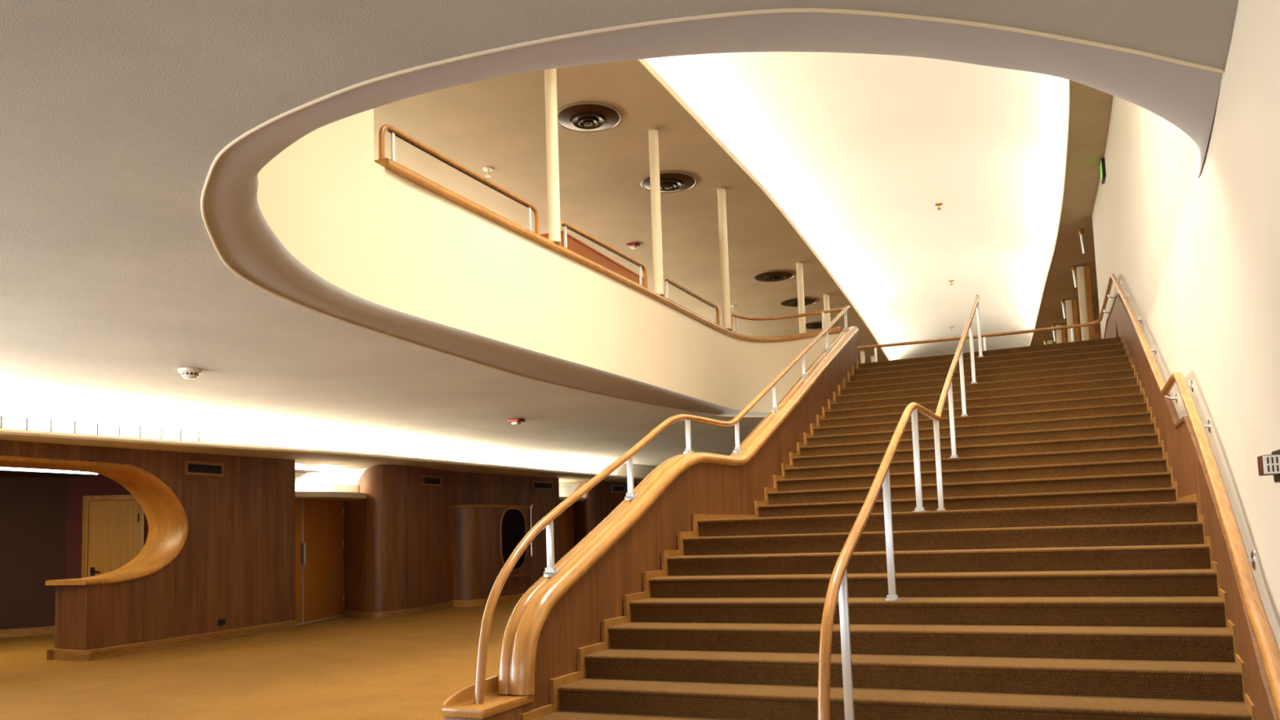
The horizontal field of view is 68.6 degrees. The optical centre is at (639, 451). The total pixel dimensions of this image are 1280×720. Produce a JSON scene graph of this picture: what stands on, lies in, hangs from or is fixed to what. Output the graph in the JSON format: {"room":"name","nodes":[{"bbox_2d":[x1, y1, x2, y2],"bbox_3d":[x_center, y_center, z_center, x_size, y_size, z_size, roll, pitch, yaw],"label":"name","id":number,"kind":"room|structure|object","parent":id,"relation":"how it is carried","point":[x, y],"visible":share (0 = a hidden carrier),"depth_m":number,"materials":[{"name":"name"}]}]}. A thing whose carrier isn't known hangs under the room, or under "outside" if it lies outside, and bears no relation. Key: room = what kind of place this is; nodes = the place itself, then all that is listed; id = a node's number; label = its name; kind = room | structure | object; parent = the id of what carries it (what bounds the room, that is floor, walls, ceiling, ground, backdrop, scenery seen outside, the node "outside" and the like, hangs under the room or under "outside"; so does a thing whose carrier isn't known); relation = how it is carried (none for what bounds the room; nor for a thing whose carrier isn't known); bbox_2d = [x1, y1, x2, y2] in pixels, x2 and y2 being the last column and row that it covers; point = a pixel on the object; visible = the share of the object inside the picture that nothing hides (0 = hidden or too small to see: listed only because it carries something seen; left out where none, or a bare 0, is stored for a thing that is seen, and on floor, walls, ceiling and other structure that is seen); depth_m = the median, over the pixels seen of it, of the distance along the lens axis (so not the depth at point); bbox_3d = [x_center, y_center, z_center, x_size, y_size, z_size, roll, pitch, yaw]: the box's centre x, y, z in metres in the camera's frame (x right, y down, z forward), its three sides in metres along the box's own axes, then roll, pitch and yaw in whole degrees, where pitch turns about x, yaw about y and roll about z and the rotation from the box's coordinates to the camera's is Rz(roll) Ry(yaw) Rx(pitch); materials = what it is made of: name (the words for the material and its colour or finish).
{"room":"theater lobby","nodes":[
{"label":"theater lobby","id":0,"kind":"room"},
{"bbox_2d":[0,476,67,629],"bbox_3d":[-14.505,1.736,15.108,8.999,3.100,0.001,1,-6,-33],"label":"wall","id":1,"kind":"structure","parent":0,"point":[33,509],"depth_m":17.23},
{"bbox_2d":[0,626,54,638],"bbox_3d":[-14.457,3.203,14.962,8.979,0.150,0.030,1,-6,-33],"label":"baseboard","id":2,"kind":"structure","parent":1,"relation":"attached to","point":[34,631],"depth_m":17.07,"materials":[{"name":"brown wood"}]},
{"bbox_2d":[65,475,148,579],"bbox_3d":[-9.026,1.782,17.714,3.400,3.100,0.001,-1,-5,-6],"label":"wall","id":3,"kind":"structure","parent":0,"point":[77,486],"depth_m":17.62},
{"bbox_2d":[81,494,145,577],"bbox_3d":[-9.856,2.073,17.543,1.100,2.544,0.114,-1,-5,-6],"label":"door","id":4,"kind":"structure","parent":3,"relation":"in","point":[113,529],"depth_m":17.61,"materials":[{"name":"brown wood"}]},
{"bbox_2d":[0,440,295,650],"bbox_3d":[-7.877,1.390,13.359,0.753,3.050,8.074,-4,-5,19],"label":"wall","id":5,"kind":"structure","parent":0,"point":[236,562],"depth_m":14.89,"materials":[{"name":"brown wood"}]},
{"bbox_2d":[0,415,2,428],"bbox_3d":[-7.954,-0.355,11.688,0.060,0.200,0.040,-4,-5,24],"label":"clip","id":6,"kind":"object","parent":5,"relation":"attached to","point":[1,416],"visible":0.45,"depth_m":11.68,"materials":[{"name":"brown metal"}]},
{"bbox_2d":[25,417,27,430],"bbox_3d":[-7.837,-0.337,12.000,0.060,0.200,0.040,-4,-5,24],"label":"clip","id":7,"kind":"object","parent":5,"relation":"attached to","point":[26,424],"visible":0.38,"depth_m":11.99,"materials":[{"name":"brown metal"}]},
{"bbox_2d":[49,419,52,431],"bbox_3d":[-7.702,-0.323,12.279,0.060,0.200,0.040,-4,-5,24],"label":"clip","id":8,"kind":"object","parent":5,"relation":"attached to","point":[51,420],"visible":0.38,"depth_m":12.28,"materials":[{"name":"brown metal"}]},
{"bbox_2d":[73,421,75,433],"bbox_3d":[-7.539,-0.312,12.522,0.060,0.200,0.040,-4,-5,24],"label":"clip","id":9,"kind":"object","parent":5,"relation":"attached to","point":[74,422],"visible":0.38,"depth_m":12.52,"materials":[{"name":"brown metal"}]},
{"bbox_2d":[0,455,188,585],"bbox_3d":[-7.978,1.007,13.127,0.835,1.701,3.553,-4,-5,19],"label":"surround","id":10,"kind":"object","parent":5,"relation":"attached to","point":[166,516],"visible":1,"depth_m":14.24,"materials":[{"name":"brown wood"}]},
{"bbox_2d":[96,422,98,435],"bbox_3d":[-7.406,-0.296,12.820,0.060,0.200,0.040,-4,-5,24],"label":"clip","id":11,"kind":"object","parent":5,"relation":"attached to","point":[97,424],"visible":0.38,"depth_m":12.82,"materials":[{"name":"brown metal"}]},
{"bbox_2d":[118,424,119,436],"bbox_3d":[-7.274,-0.281,13.117,0.060,0.200,0.040,-4,-5,24],"label":"clip","id":12,"kind":"object","parent":5,"relation":"attached to","point":[118,424],"visible":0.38,"depth_m":13.11,"materials":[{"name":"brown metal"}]},
{"bbox_2d":[139,426,141,438],"bbox_3d":[-7.110,-0.270,13.361,0.060,0.200,0.040,-4,-5,24],"label":"clip","id":13,"kind":"object","parent":5,"relation":"attached to","point":[140,426],"visible":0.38,"depth_m":13.35,"materials":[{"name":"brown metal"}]},
{"bbox_2d":[160,426,162,439],"bbox_3d":[-6.943,-0.259,13.614,0.060,0.200,0.040,-4,-5,24],"label":"clip","id":14,"kind":"object","parent":5,"relation":"attached to","point":[161,428],"visible":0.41,"depth_m":13.61,"materials":[{"name":"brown metal"}]},
{"bbox_2d":[46,620,297,662],"bbox_3d":[-7.076,2.953,14.893,0.826,0.150,4.242,-4,-5,24],"label":"baseboard","id":15,"kind":"structure","parent":5,"relation":"attached to","point":[81,655],"depth_m":14.02,"materials":[{"name":"brown wood"}]},
{"bbox_2d":[179,428,182,440],"bbox_3d":[-6.784,-0.247,13.872,0.060,0.200,0.040,-4,-5,24],"label":"clip","id":16,"kind":"object","parent":5,"relation":"attached to","point":[180,429],"visible":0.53,"depth_m":13.87,"materials":[{"name":"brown metal"}]},
{"bbox_2d":[197,429,200,442],"bbox_3d":[-6.639,-0.234,14.125,0.060,0.200,0.040,-4,-5,24],"label":"clip","id":17,"kind":"object","parent":5,"relation":"attached to","point":[198,430],"visible":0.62,"depth_m":14.12,"materials":[{"name":"brown metal"}]},
{"bbox_2d":[184,460,224,476],"bbox_3d":[-6.955,0.273,15.009,0.025,0.220,0.800,-4,-5,19],"label":"air vent","id":18,"kind":"object","parent":5,"relation":"in","point":[191,468],"visible":1,"depth_m":14.98,"materials":[{"name":"brown wood"}]},
{"bbox_2d":[187,463,222,473],"bbox_3d":[-6.958,0.273,15.009,0.012,0.130,0.710,-4,-5,19],"label":"grille","id":19,"kind":"object","parent":18,"relation":"attached to","point":[192,468],"depth_m":15.01,"materials":[{"name":"brown metal"}]},
{"bbox_2d":[217,618,225,625],"bbox_3d":[-6.752,2.749,15.156,0.016,0.100,0.160,-4,-5,19],"label":"wall outlet","id":20,"kind":"object","parent":5,"relation":"attached to","point":[221,621],"visible":1,"depth_m":15.15,"materials":[{"name":"black plastic"}]},
{"bbox_2d":[294,462,305,464],"bbox_3d":[-6.453,0.211,17.698,0.260,0.025,0.260,-4,-5,24],"label":"recessed light","id":21,"kind":"object","parent":5,"relation":"attached to","point":[295,463],"visible":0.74,"depth_m":17.66,"materials":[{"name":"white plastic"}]},
{"bbox_2d":[0,428,644,483],"bbox_3d":[-6.047,0.161,17.245,4.412,0.180,44.000,-4,-5,24],"label":"trim","id":22,"kind":"structure","parent":5,"relation":"attached to","point":[311,457],"depth_m":16.22,"materials":[{"name":"beige"}]},
{"bbox_2d":[330,463,344,466],"bbox_3d":[-5.924,0.254,18.391,0.260,0.025,0.260,-4,-5,24],"label":"recessed light","id":23,"kind":"object","parent":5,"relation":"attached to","point":[338,464],"visible":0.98,"depth_m":18.34,"materials":[{"name":"white plastic"}]},
{"bbox_2d":[0,466,328,477],"bbox_3d":[-13.557,0.253,14.009,10.100,0.001,14.000,-4,-5,24],"label":"ceiling","id":24,"kind":"structure","parent":0,"point":[2,473],"depth_m":16.98,"materials":[{"name":"white paint"}]},
{"bbox_2d":[0,466,97,474],"bbox_3d":[-9.638,0.174,12.626,0.042,0.044,5.060,-4,-5,23],"label":"fluorescent tube","id":25,"kind":"object","parent":24,"relation":"attached to","point":[1,468],"visible":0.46,"depth_m":14.13,"materials":[{"name":"white glass"}]},
{"bbox_2d":[0,600,518,719],"bbox_3d":[-4.419,3.230,18.217,27.000,0.001,46.500,-4,-5,24],"label":"floor","id":26,"kind":"structure","parent":0,"point":[343,668],"depth_m":10.96,"materials":[{"name":"carpet"}]},
{"bbox_2d":[450,504,533,607],"bbox_3d":[-3.395,2.364,21.922,0.693,2.300,2.599,-4,-6,26],"label":"booth","id":27,"kind":"object","parent":26,"relation":"on","point":[484,537],"visible":0.88,"depth_m":21.13,"materials":[{"name":"brown wood"}]},
{"bbox_2d":[441,293,1277,719],"bbox_3d":[3.657,-0.124,11.254,4.626,5.220,16.150,-4,-5,24],"label":"staircase","id":28,"kind":"structure","parent":26,"relation":"on","point":[1077,564],"depth_m":7.02,"materials":[{"name":"carpet"}]},
{"bbox_2d":[474,305,851,704],"bbox_3d":[1.399,-0.521,11.273,0.149,4.941,11.708,-4,-5,24],"label":"handrail","id":29,"kind":"object","parent":28,"relation":"on","point":[547,522],"visible":0.99,"depth_m":7.20,"materials":[{"name":"brown wood"}]},
{"bbox_2d":[817,294,983,719],"bbox_3d":[3.323,-0.359,10.202,0.215,5.251,11.398,-4,-5,25],"label":"handrail","id":30,"kind":"object","parent":28,"relation":"on","point":[837,587],"visible":0.92,"depth_m":6.67,"materials":[{"name":"brown wood"}]},
{"bbox_2d":[257,108,375,302],"bbox_3d":[-2.656,-3.489,7.301,0.437,4.068,2.936,-2,-5,-1],"label":"wall","id":31,"kind":"structure","parent":0,"point":[317,195],"depth_m":7.87,"materials":[{"name":"beige paint"}]},
{"bbox_2d":[0,393,657,477],"bbox_3d":[-5.205,-0.325,16.912,1.868,0.935,44.086,-4,-6,26],"label":"cove","id":32,"kind":"object","parent":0,"point":[14,409],"visible":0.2,"depth_m":15.80,"materials":[{"name":"white paint"}]},
{"bbox_2d":[294,465,367,491],"bbox_3d":[-6.249,0.552,18.378,0.722,0.600,2.750,-4,-5,24],"label":"wall niche","id":33,"kind":"object","parent":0,"point":[318,481],"visible":0.27,"depth_m":18.94,"materials":[{"name":"white paint"}]},
{"bbox_2d":[294,484,366,501],"bbox_3d":[-6.114,0.788,18.196,1.240,0.250,2.240,-4,-5,24],"label":"canopy","id":34,"kind":"object","parent":33,"relation":"attached to","point":[340,492],"visible":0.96,"depth_m":17.85,"materials":[{"name":"beige paint"}]},
{"bbox_2d":[343,464,560,612],"bbox_3d":[-4.226,2.019,21.972,1.520,3.050,7.101,-4,-5,24],"label":"wall","id":35,"kind":"structure","parent":0,"point":[397,538],"depth_m":19.32,"materials":[{"name":"brown wood"}]},
{"bbox_2d":[294,498,344,625],"bbox_3d":[-6.316,2.083,18.173,0.129,2.400,2.640,-3,-5,8],"label":"door","id":36,"kind":"structure","parent":35,"relation":"in","point":[319,524],"depth_m":18.43,"materials":[{"name":"brown wood"}]},
{"bbox_2d":[342,601,453,618],"bbox_3d":[-4.189,3.469,21.802,1.564,0.130,7.071,-4,-5,24],"label":"baseboard","id":37,"kind":"structure","parent":35,"relation":"attached to","point":[363,615],"depth_m":18.87,"materials":[{"name":"brown wood"}]},
{"bbox_2d":[420,475,442,486],"bbox_3d":[-4.480,0.619,20.051,0.025,0.220,0.950,-4,-5,18],"label":"air vent","id":38,"kind":"object","parent":35,"relation":"in","point":[434,481],"visible":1,"depth_m":20.14,"materials":[{"name":"brown wood"}]},
{"bbox_2d":[422,477,439,484],"bbox_3d":[-4.482,0.620,20.052,0.012,0.130,0.860,-4,-5,18],"label":"grille","id":39,"kind":"object","parent":38,"relation":"attached to","point":[428,480],"depth_m":20.13,"materials":[{"name":"brown metal"}]},
{"bbox_2d":[531,480,553,489],"bbox_3d":[-2.516,0.873,24.283,0.025,0.220,0.900,-5,-6,30],"label":"air vent","id":40,"kind":"object","parent":35,"relation":"in","point":[535,485],"visible":1,"depth_m":24.26,"materials":[{"name":"brown"}]},
{"bbox_2d":[533,482,551,488],"bbox_3d":[-2.518,0.873,24.284,0.012,0.130,0.810,-5,-6,30],"label":"grille","id":41,"kind":"object","parent":40,"relation":"attached to","point":[536,485],"depth_m":24.29,"materials":[{"name":"brown metal"}]},
{"bbox_2d":[559,483,579,497],"bbox_3d":[-2.233,2.338,26.347,0.998,3.040,2.721,-3,-5,17],"label":"wall","id":42,"kind":"structure","parent":0,"point":[566,490],"depth_m":27.49,"materials":[{"name":"white paint"}]},
{"bbox_2d":[559,496,586,502],"bbox_3d":[-2.219,1.352,26.327,1.320,0.080,2.380,-4,-5,24],"label":"canopy","id":43,"kind":"object","parent":42,"relation":"attached to","point":[561,499],"visible":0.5,"depth_m":25.92,"materials":[{"name":"beige"}]},
{"bbox_2d":[573,480,639,546],"bbox_3d":[0.493,2.684,31.408,1.545,3.050,10.596,-5,-6,28],"label":"wall","id":44,"kind":"structure","parent":0,"point":[600,501],"depth_m":26.88,"materials":[{"name":"brown wood"}]},
{"bbox_2d":[559,501,574,558],"bbox_3d":[-2.301,2.622,26.233,0.080,2.460,2.050,-4,-5,24],"label":"door","id":45,"kind":"structure","parent":44,"relation":"in","point":[566,533],"depth_m":26.71,"materials":[{"name":"brown wood"}]},
{"bbox_2d":[612,484,625,493],"bbox_3d":[-0.641,1.095,27.904,0.025,0.240,0.750,-5,-6,28],"label":"air vent","id":46,"kind":"object","parent":44,"relation":"in","point":[615,485],"visible":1,"depth_m":27.93,"materials":[{"name":"brown metal"}]},
{"bbox_2d":[614,485,623,491],"bbox_3d":[-0.643,1.096,27.906,0.012,0.150,0.660,-5,-6,28],"label":"grille","id":47,"kind":"object","parent":46,"relation":"attached to","point":[620,486],"depth_m":27.94,"materials":[{"name":"brown metal"}]},
{"bbox_2d":[373,161,840,412],"bbox_3d":[-0.088,-1.675,13.307,1.857,1.328,10.521,-6,-6,36],"label":"wall","id":48,"kind":"structure","parent":0,"point":[437,260],"depth_m":11.24,"materials":[{"name":"beige paint"}]},
{"bbox_2d":[373,157,844,342],"bbox_3d":[-0.062,-2.375,13.457,1.888,0.100,10.380,-6,-6,36],"label":"cap","id":49,"kind":"object","parent":48,"relation":"on","point":[397,169],"visible":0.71,"depth_m":11.55,"materials":[{"name":"brown wood"}]},
{"bbox_2d":[378,124,539,235],"bbox_3d":[-1.845,-2.853,10.091,0.066,0.381,2.788,-4,-6,26],"label":"rail","id":50,"kind":"object","parent":49,"relation":"on","point":[393,131],"visible":0.91,"depth_m":9.76,"materials":[{"name":"brown wood"}]},
{"bbox_2d":[544,67,560,244],"bbox_3d":[-1.088,-3.855,11.630,0.170,2.593,0.170,-4,-5,24],"label":"column","id":51,"kind":"structure","parent":49,"relation":"on","point":[550,75],"depth_m":11.55,"materials":[{"name":"beige paint"}]},
{"bbox_2d":[559,220,647,288],"bbox_3d":[-0.466,-2.659,12.841,0.064,0.381,2.508,-4,-6,26],"label":"rail","id":52,"kind":"object","parent":49,"relation":"on","point":[566,225],"visible":0.71,"depth_m":12.83,"materials":[{"name":"brown wood"}]},
{"bbox_2d":[647,127,663,295],"bbox_3d":[0.246,-3.663,14.335,0.170,2.593,0.170,-4,-5,24],"label":"column","id":53,"kind":"structure","parent":49,"relation":"on","point":[658,275],"depth_m":14.28,"materials":[{"name":"beige paint"}]},
{"bbox_2d":[662,276,719,325],"bbox_3d":[0.862,-2.467,15.555,0.061,0.381,2.417,-4,-6,26],"label":"rail","id":54,"kind":"object","parent":49,"relation":"on","point":[666,279],"visible":0.73,"depth_m":15.61,"materials":[{"name":"brown wood"}]},
{"bbox_2d":[716,186,731,329],"bbox_3d":[1.517,-3.481,16.916,0.170,2.593,0.170,-4,-5,24],"label":"column","id":55,"kind":"structure","parent":49,"relation":"on","point":[722,206],"depth_m":16.86,"materials":[{"name":"beige paint"}]},
{"bbox_2d":[729,307,844,333],"bbox_3d":[2.706,-2.375,17.314,2.091,0.381,0.600,-2,-5,7],"label":"rail","id":56,"kind":"object","parent":49,"relation":"on","point":[823,312],"visible":0.82,"depth_m":17.33,"materials":[{"name":"brown wood"}]},
{"bbox_2d":[200,8,1224,417],"bbox_3d":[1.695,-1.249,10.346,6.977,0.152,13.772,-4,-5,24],"label":"trim","id":57,"kind":"structure","parent":48,"relation":"attached to","point":[1186,96],"depth_m":4.36,"materials":[{"name":"paint"}]},
{"bbox_2d":[0,0,1238,466],"bbox_3d":[1.023,-0.676,15.792,13.800,0.001,47.000,-4,-5,24],"label":"ceiling","id":58,"kind":"structure","parent":0,"point":[116,116],"depth_m":5.19,"materials":[{"name":"paint"}]},
{"bbox_2d":[177,367,201,378],"bbox_3d":[-5.072,-0.875,10.584,0.240,0.105,0.240,-4,-5,24],"label":"smoke detector","id":59,"kind":"object","parent":58,"relation":"attached to","point":[186,372],"visible":1,"depth_m":10.51,"materials":[{"name":"white plastic"}]},
{"bbox_2d":[507,417,524,425],"bbox_3d":[-2.107,-0.508,15.994,0.220,0.095,0.220,-4,-5,24],"label":"fire alarm strobe","id":60,"kind":"object","parent":58,"relation":"attached to","point":[517,421],"visible":1,"depth_m":15.92,"materials":[{"name":"red plastic"}]},
{"bbox_2d":[373,59,888,363],"bbox_3d":[1.457,-4.110,24.628,7.512,0.001,47.000,-4,-5,24],"label":"ceiling","id":61,"kind":"structure","parent":0,"point":[498,123],"depth_m":16.35,"materials":[{"name":"paint"}]},
{"bbox_2d":[482,166,493,177],"bbox_3d":[-2.548,-4.683,15.746,0.180,0.135,0.180,-4,-5,24],"label":"sprinkler","id":62,"kind":"object","parent":61,"relation":"attached to","point":[487,169],"visible":1,"depth_m":15.72,"materials":[{"name":"white plastic"}]},
{"bbox_2d":[557,102,621,132],"bbox_3d":[-0.767,-4.904,13.912,0.984,0.130,0.984,-4,-5,24],"label":"ceiling vent","id":63,"kind":"object","parent":61,"relation":"in","point":[581,117],"visible":0.97,"depth_m":13.79,"materials":[{"name":"silver metal"}]},
{"bbox_2d":[626,242,639,248],"bbox_3d":[-0.142,-4.403,20.106,0.220,0.095,0.220,-4,-5,24],"label":"fire alarm strobe","id":64,"kind":"object","parent":61,"relation":"attached to","point":[633,245],"visible":1,"depth_m":20.04,"materials":[{"name":"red plastic"}]},
{"bbox_2d":[640,171,696,193],"bbox_3d":[0.506,-4.713,16.589,0.984,0.130,0.984,-4,-5,24],"label":"ceiling vent","id":65,"kind":"object","parent":61,"relation":"in","point":[669,181],"visible":0.9,"depth_m":16.46,"materials":[{"name":"grey metal"}]},
{"bbox_2d":[637,58,889,360],"bbox_3d":[4.412,-4.368,23.338,0.703,0.104,47.024,-4,-5,22],"label":"trim","id":66,"kind":"structure","parent":61,"relation":"attached to","point":[643,61],"depth_m":15.97,"materials":[{"name":"beige paint"}]},
{"bbox_2d":[753,270,794,281],"bbox_3d":[3.276,-4.250,22.958,0.984,0.130,0.984,-4,-5,24],"label":"ceiling vent","id":67,"kind":"object","parent":61,"relation":"in","point":[771,275],"visible":1,"depth_m":22.80,"materials":[{"name":"grey metal"}]},
{"bbox_2d":[780,297,817,306],"bbox_3d":[4.338,-4.049,25.674,0.984,0.130,0.984,-4,-5,24],"label":"ceiling vent","id":68,"kind":"object","parent":61,"relation":"in","point":[791,302],"visible":0.68,"depth_m":25.53,"materials":[{"name":"grey metal"}]},
{"bbox_2d":[805,320,831,328],"bbox_3d":[5.399,-3.822,28.685,0.984,0.130,0.984,-4,-5,24],"label":"ceiling vent","id":69,"kind":"object","parent":61,"relation":"in","point":[818,324],"visible":0.71,"depth_m":28.46,"materials":[{"name":"grey metal"}]},
{"bbox_2d":[257,141,1199,181],"bbox_3d":[0.622,-2.422,4.997,6.269,1.328,1.884,-2,-5,-3],"label":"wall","id":70,"kind":"structure","parent":0,"point":[1196,148],"depth_m":5.88,"materials":[{"name":"white paint"}]},
{"bbox_2d":[644,51,1068,359],"bbox_3d":[6.554,-4.858,22.416,8.417,2.910,47.266,-4,-5,22],"label":"ceiling","id":71,"kind":"structure","parent":0,"point":[859,152],"depth_m":20.40,"materials":[{"name":"white paint"}]},
{"bbox_2d":[934,202,942,209],"bbox_3d":[7.522,-6.170,23.622,0.180,0.135,0.180,-4,-5,24],"label":"sprinkler","id":72,"kind":"object","parent":71,"relation":"attached to","point":[938,204],"visible":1,"depth_m":23.60,"materials":[{"name":"gold metal"}]},
{"bbox_2d":[1028,80,1070,346],"bbox_3d":[9.000,-4.696,21.317,0.854,0.104,47.035,-4,-5,22],"label":"trim","id":73,"kind":"structure","parent":71,"relation":"attached to","point":[1068,117],"depth_m":19.07,"materials":[{"name":"beige paint"}]},
{"bbox_2d":[858,337,1115,364],"bbox_3d":[4.830,-1.150,21.260,16.000,0.001,54.000,-4,-5,24],"label":"floor","id":74,"kind":"structure","parent":0,"point":[1113,337],"depth_m":15.48,"materials":[{"name":"carpet"}]},
{"bbox_2d":[539,230,644,286],"bbox_3d":[-0.780,-2.414,16.889,0.550,2.130,3.460,-4,-5,24],"label":"wall","id":75,"kind":"structure","parent":74,"relation":"on","point":[575,245],"depth_m":16.42,"materials":[{"name":"brown wood"}]},
{"bbox_2d":[795,261,805,333],"bbox_3d":[3.778,-2.751,21.791,0.170,3.350,0.170,-4,-5,24],"label":"column","id":76,"kind":"structure","parent":74,"relation":"on","point":[801,301],"depth_m":21.81,"materials":[{"name":"beige paint"}]},
{"bbox_2d":[822,293,831,328],"bbox_3d":[5.004,-2.527,24.828,0.170,3.350,0.170,-4,-5,24],"label":"column","id":77,"kind":"structure","parent":74,"relation":"on","point":[826,295],"depth_m":24.88,"materials":[{"name":"beige paint"}]},
{"bbox_2d":[859,350,865,363],"bbox_3d":[7.927,-1.904,33.103,0.170,3.350,0.170,-4,-5,24],"label":"column","id":78,"kind":"structure","parent":74,"relation":"on","point":[862,352],"depth_m":33.17,"materials":[{"name":"beige paint"}]},
{"bbox_2d":[870,355,875,362],"bbox_3d":[8.553,-1.835,34.136,0.170,3.350,0.170,-4,-5,24],"label":"column","id":79,"kind":"structure","parent":74,"relation":"on","point":[872,356],"depth_m":34.21,"materials":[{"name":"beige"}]},
{"bbox_2d":[857,319,1098,361],"bbox_3d":[6.656,-1.891,18.806,4.625,0.950,0.285,-4,-5,22],"label":"guard rail","id":80,"kind":"object","parent":74,"relation":"on","point":[1071,326],"visible":0.61,"depth_m":18.79,"materials":[{"name":"brown wood"}]},
{"bbox_2d":[1030,80,1112,346],"bbox_3d":[10.213,-4.736,20.759,5.300,0.001,47.000,-4,-5,24],"label":"ceiling","id":81,"kind":"structure","parent":0,"point":[1091,108],"depth_m":18.54,"materials":[{"name":"paint"}]},
{"bbox_2d":[1043,228,1101,344],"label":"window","id":82,"kind":"structure","parent":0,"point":[1088,313],"depth_m":22.91,"materials":[{"name":"brown"}]},
{"bbox_2d":[1071,265,1075,271],"bbox_3d":[10.621,-4.494,23.007,0.100,0.120,0.095,-4,-5,24],"label":"cup","id":83,"kind":"object","parent":82,"relation":"on","point":[1073,267],"depth_m":22.97,"materials":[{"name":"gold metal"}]},
{"bbox_2d":[1078,228,1084,235],"bbox_3d":[9.439,-4.708,20.093,0.100,0.120,0.095,-4,-5,24],"label":"cup","id":84,"kind":"object","parent":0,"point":[1081,232],"depth_m":20.06,"materials":[{"name":"gold metal"}]},
{"bbox_2d":[1092,0,1279,649],"bbox_3d":[3.185,-2.071,5.782,0.499,7.900,29.141,-4,-6,26],"label":"wall","id":85,"kind":"structure","parent":0,"point":[1195,258],"depth_m":5.16,"materials":[{"name":"white paint"}]},
{"bbox_2d":[1100,157,1106,183],"bbox_3d":[8.001,-4.847,16.218,0.065,0.320,0.410,-4,-5,24],"label":"exit sign","id":86,"kind":"object","parent":85,"relation":"attached to","point":[1103,172],"visible":0.96,"depth_m":16.04,"materials":[{"name":"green plastic"}]},
{"bbox_2d":[1097,273,1279,719],"bbox_3d":[5.400,-0.661,10.037,0.341,5.025,16.520,-4,-5,25],"label":"handrail","id":87,"kind":"object","parent":85,"relation":"attached to","point":[1268,649],"visible":0.97,"depth_m":4.80,"materials":[{"name":"brown wood"}]},
{"bbox_2d":[1257,448,1279,482],"bbox_3d":[2.190,0.049,3.220,0.108,0.110,0.140,-4,-5,24],"label":"fire alarm","id":88,"kind":"object","parent":85,"relation":"attached to","point":[1268,464],"visible":1,"depth_m":3.18,"materials":[{"name":"white plastic"}]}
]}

